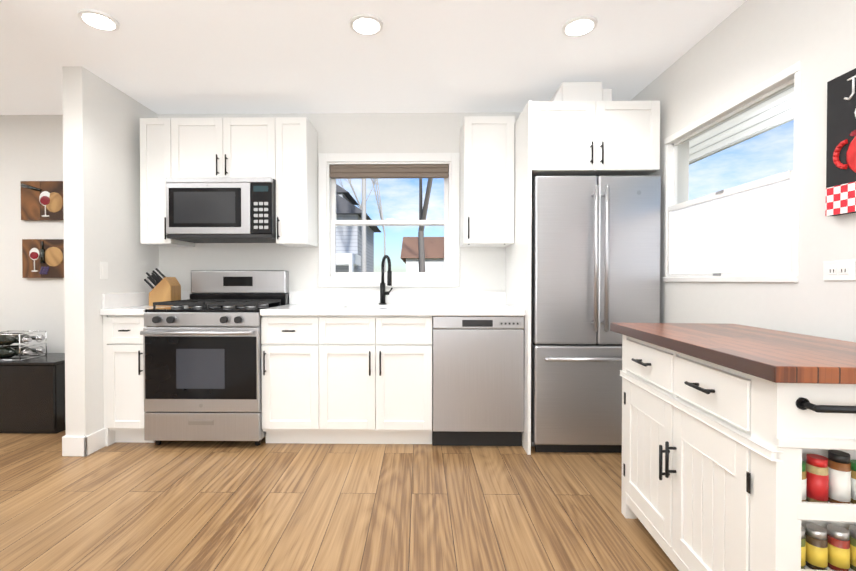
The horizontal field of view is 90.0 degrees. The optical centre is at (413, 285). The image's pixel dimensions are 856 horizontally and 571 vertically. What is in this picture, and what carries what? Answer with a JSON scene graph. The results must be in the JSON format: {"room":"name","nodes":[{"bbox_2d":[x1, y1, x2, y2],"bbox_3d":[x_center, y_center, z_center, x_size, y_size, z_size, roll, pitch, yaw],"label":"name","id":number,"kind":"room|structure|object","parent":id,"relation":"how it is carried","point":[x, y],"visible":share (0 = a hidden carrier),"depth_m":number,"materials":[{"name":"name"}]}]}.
{"room":"kitchen","nodes":[
{"label":"kitchen","id":0,"kind":"room"},
{"bbox_2d":[62,66,158,435],"bbox_3d":[-2.124,-0.152,3.067,0.126,2.440,0.770,0,1,1],"label":"wall","id":1,"kind":"structure","parent":0,"point":[101,162],"depth_m":2.77,"materials":[{"name":"paint"}]},
{"bbox_2d":[62,428,105,456],"bbox_3d":[-3.823,1.006,3.099,3.551,0.125,0.784,0,1,1],"label":"baseboard","id":2,"kind":"structure","parent":1,"relation":"attached to","point":[81,446],"depth_m":2.68,"materials":[{"name":"white wood"}]},
{"bbox_2d":[100,262,107,278],"bbox_3d":[-2.060,-0.099,2.847,0.008,0.116,0.072,0,1,1],"label":"light switch","id":3,"kind":"object","parent":1,"relation":"attached to","point":[103,270],"visible":1,"depth_m":2.84,"materials":[{"name":"white plastic"}]},
{"bbox_2d":[0,112,520,352],"bbox_3d":[-1.916,-0.157,3.524,7.350,2.440,0.150,0,1,1],"label":"wall","id":4,"kind":"structure","parent":0,"point":[31,147],"depth_m":3.44,"materials":[{"name":"paint"}]},
{"bbox_2d":[20,181,63,219],"bbox_3d":[-2.978,-0.681,3.433,0.345,0.310,0.051,0,1,1],"label":"picture","id":5,"kind":"object","parent":4,"relation":"attached to","point":[41,200],"visible":1,"depth_m":3.43,"materials":[{"name":"brown wood"}]},
{"bbox_2d":[22,239,63,277],"bbox_3d":[-2.973,-0.216,3.437,0.340,0.310,0.052,0,1,1],"label":"picture","id":6,"kind":"object","parent":4,"relation":"attached to","point":[42,258],"visible":1,"depth_m":3.43,"materials":[{"name":"brown wood"}]},
{"bbox_2d":[140,117,317,246],"bbox_3d":[-1.381,-0.763,3.250,1.220,0.914,0.364,0,1,1],"label":"upper cabinet","id":7,"kind":"object","parent":4,"relation":"attached to","point":[282,152],"visible":0.85,"depth_m":3.11,"materials":[{"name":"white wood"}]},
{"bbox_2d":[166,177,275,242],"bbox_3d":[-1.381,-0.553,3.233,0.758,0.429,0.402,0,1,1],"label":"microwave","id":8,"kind":"object","parent":7,"relation":"attached to","point":[220,210],"visible":1,"depth_m":3.04,"materials":[{"name":"silver plastic"}]},
{"bbox_2d":[318,153,459,286],"bbox_3d":[-0.197,-0.521,3.484,1.122,1.062,0.170,0,1,1],"label":"window","id":9,"kind":"structure","parent":4,"relation":"in","point":[330,276],"depth_m":3.41,"materials":[{"name":"white wood"}]},
{"bbox_2d":[330,164,448,178],"bbox_3d":[-0.197,-0.916,3.438,0.950,0.104,0.046,0,1,1],"label":"blind","id":10,"kind":"object","parent":9,"relation":"attached to","point":[390,171],"visible":1,"depth_m":3.42,"materials":[{"name":"fabric"}]},
{"bbox_2d":[460,116,514,246],"bbox_3d":[0.545,-0.760,3.221,0.362,0.918,0.364,0,1,1],"label":"upper cabinet","id":11,"kind":"object","parent":4,"relation":"attached to","point":[487,148],"visible":1,"depth_m":3.08,"materials":[{"name":"white wood"}]},
{"bbox_2d":[532,101,659,179],"bbox_3d":[1.151,-0.949,3.025,0.806,0.435,0.734,0,1,1],"label":"upper cabinet","id":12,"kind":"object","parent":4,"relation":"attached to","point":[596,138],"visible":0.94,"depth_m":2.70,"materials":[{"name":"white wood"}]},
{"bbox_2d":[549,82,611,100],"bbox_3d":[1.090,-1.240,2.902,0.400,0.150,0.280,0,1,1],"label":"storage box","id":13,"kind":"object","parent":12,"relation":"on","point":[580,91],"visible":0.35,"depth_m":2.76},
{"bbox_2d":[0,421,678,570],"bbox_3d":[-1.955,1.123,0.939,7.350,0.060,5.350,0,1,1],"label":"floor","id":14,"kind":"structure","parent":0,"point":[199,506],"depth_m":2.06,"materials":[{"name":"brown wood"}]},
{"bbox_2d":[0,353,65,433],"bbox_3d":[-3.083,0.806,3.262,1.045,0.520,0.399,0,1,1],"label":"base cabinet","id":15,"kind":"object","parent":14,"relation":"on","point":[32,395],"visible":0.62,"depth_m":3.06,"materials":[{"name":"paint"}]},
{"bbox_2d":[0,331,46,360],"bbox_3d":[-3.023,0.449,3.228,0.365,0.194,0.227,0,1,1],"label":"wine rack","id":16,"kind":"object","parent":15,"relation":"on","point":[7,348],"visible":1,"depth_m":3.17,"materials":[{"name":"silver metal"}]},
{"bbox_2d":[103,315,154,445],"bbox_3d":[-1.911,0.631,3.129,0.294,0.873,0.654,0,1,1],"label":"base cabinet","id":17,"kind":"object","parent":14,"relation":"on","point":[123,376],"visible":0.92,"depth_m":2.85,"materials":[{"name":"white wood"}]},
{"bbox_2d":[140,270,288,445],"bbox_3d":[-1.384,0.476,3.086,0.756,1.185,0.721,0,1,1],"label":"range","id":18,"kind":"object","parent":14,"relation":"on","point":[202,345],"visible":0.98,"depth_m":2.79,"materials":[{"name":"silver metal"}]},
{"bbox_2d":[261,316,431,443],"bbox_3d":[-0.438,0.631,3.107,1.129,0.873,0.654,0,1,1],"label":"base cabinet","id":19,"kind":"object","parent":14,"relation":"on","point":[338,380],"visible":0.98,"depth_m":2.82,"materials":[{"name":"white wood"}]},
{"bbox_2d":[100,292,524,340],"bbox_3d":[-0.666,0.216,3.111,2.785,0.327,0.643,0,1,1],"label":"countertop","id":20,"kind":"structure","parent":19,"relation":"on","point":[398,303],"depth_m":3.16,"materials":[{"name":"white stone"}]},
{"bbox_2d":[144,268,180,305],"bbox_3d":[-1.903,0.010,3.218,0.230,0.282,0.135,0,1,1],"label":"knife block","id":21,"kind":"object","parent":20,"relation":"on","point":[165,288],"visible":1,"depth_m":3.15,"materials":[{"name":"brown wood"}]},
{"bbox_2d":[379,255,392,304],"bbox_3d":[-0.220,-0.043,3.298,0.110,0.386,0.183,0,1,1],"label":"faucet","id":22,"kind":"object","parent":20,"relation":"on","point":[383,292],"visible":1,"depth_m":3.34,"materials":[{"name":"black metal"}]},
{"bbox_2d":[432,316,523,445],"bbox_3d":[0.427,0.633,3.082,0.595,0.871,0.582,0,1,1],"label":"dishwasher","id":23,"kind":"object","parent":14,"relation":"on","point":[477,380],"visible":0.98,"depth_m":2.79,"materials":[{"name":"silver metal"}]},
{"bbox_2d":[506,100,531,454],"bbox_3d":[0.737,-0.049,3.054,0.020,2.235,0.708,0,1,1],"label":"panel","id":24,"kind":"object","parent":14,"relation":"on","point":[518,273],"visible":0.64,"depth_m":2.80,"materials":[{"name":"white wood"}]},
{"bbox_2d":[531,175,660,452],"bbox_3d":[1.163,0.187,2.998,0.788,1.765,0.738,0,1,1],"label":"refrigerator","id":25,"kind":"object","parent":14,"relation":"on","point":[595,256],"visible":0.83,"depth_m":2.70,"materials":[{"name":"silver metal"}]},
{"bbox_2d":[610,323,855,570],"bbox_3d":[1.187,0.636,1.526,0.565,0.900,1.072,0,1,5],"label":"kitchen island","id":26,"kind":"object","parent":14,"relation":"on","point":[726,428],"visible":1,"depth_m":1.28,"materials":[{"name":"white wood"}]},
{"bbox_2d":[0,0,745,114],"bbox_3d":[-1.955,-1.377,0.910,7.350,0.060,5.350,0,1,1],"label":"ceiling","id":27,"kind":"structure","parent":0,"point":[247,56],"depth_m":2.50,"materials":[{"name":"paint"}]},
{"bbox_2d":[77,9,119,31],"bbox_3d":[-1.611,-1.354,2.191,0.176,0.014,0.176,0,1,1],"label":"recessed light","id":28,"kind":"object","parent":27,"relation":"in","point":[98,20],"visible":0.96,"depth_m":2.18,"materials":[{"name":"white plastic"}]},
{"bbox_2d":[349,14,382,35],"bbox_3d":[-0.246,-1.355,2.230,0.176,0.014,0.176,0,1,1],"label":"recessed light","id":29,"kind":"object","parent":27,"relation":"in","point":[366,24],"visible":0.98,"depth_m":2.21,"materials":[{"name":"white plastic"}]},
{"bbox_2d":[562,15,597,36],"bbox_3d":[0.868,-1.355,2.243,0.176,0.014,0.176,0,1,1],"label":"recessed light","id":30,"kind":"object","parent":27,"relation":"in","point":[580,26],"visible":0.96,"depth_m":2.23,"materials":[{"name":"white plastic"}]},
{"bbox_2d":[630,0,855,341],"bbox_3d":[1.643,-0.126,0.796,0.150,2.440,5.200,0,1,1],"label":"wall","id":31,"kind":"structure","parent":0,"point":[746,46],"depth_m":1.85,"materials":[{"name":"paint"}]},
{"bbox_2d":[663,62,800,282],"bbox_3d":[1.611,-0.470,2.238,0.067,0.905,0.968,0,1,1],"label":"window","id":32,"kind":"structure","parent":31,"relation":"in","point":[748,232],"depth_m":2.11,"materials":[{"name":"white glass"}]},
{"bbox_2d":[689,85,793,164],"bbox_3d":[2.078,-1.285,2.026,0.678,0.470,7.700,0,1,1],"label":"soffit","id":33,"kind":"structure","parent":31,"relation":"attached to","point":[772,112],"depth_m":2.89,"materials":[{"name":"plastic"}]},
{"bbox_2d":[823,260,855,280],"bbox_3d":[1.575,-0.055,1.588,0.008,0.074,0.120,0,1,1],"label":"electrical outlet","id":34,"kind":"object","parent":31,"relation":"attached to","point":[845,270],"visible":1,"depth_m":1.58,"materials":[{"name":"white plastic"}]},
{"bbox_2d":[825,68,855,215],"bbox_3d":[1.556,-0.509,1.385,0.039,0.502,0.445,0,1,1],"label":"picture","id":35,"kind":"object","parent":31,"relation":"attached to","point":[841,154],"visible":1,"depth_m":1.55,"materials":[{"name":"fabric"}]},
{"label":"outside","id":36,"kind":"structure","parent":0,"visible":0},
{"bbox_3d":[0.255,1.300,19.936,80.000,0.050,80.000,0,1,1],"label":"ground","id":37,"kind":"structure","parent":36,"visible":0},
{"bbox_2d":[336,184,380,271],"bbox_3d":[-5.248,-1.666,14.784,7.750,6.000,6.000,0,1,1],"label":"house","id":38,"kind":"structure","parent":37,"relation":"on","point":[348,248],"depth_m":12.94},
{"bbox_2d":[338,178,432,271],"bbox_3d":[2.025,-8.239,18.683,19.360,19.063,33.158,0,1,1],"label":"trees","id":39,"kind":"object","parent":37,"relation":"on","point":[422,212],"visible":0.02,"depth_m":13.73,"materials":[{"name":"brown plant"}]},
{"bbox_2d":[400,237,443,271],"bbox_3d":[3.742,-0.960,27.359,8.850,4.300,7.600,0,1,1],"label":"garage","id":40,"kind":"structure","parent":37,"relation":"on","point":[434,253],"depth_m":24.31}
]}

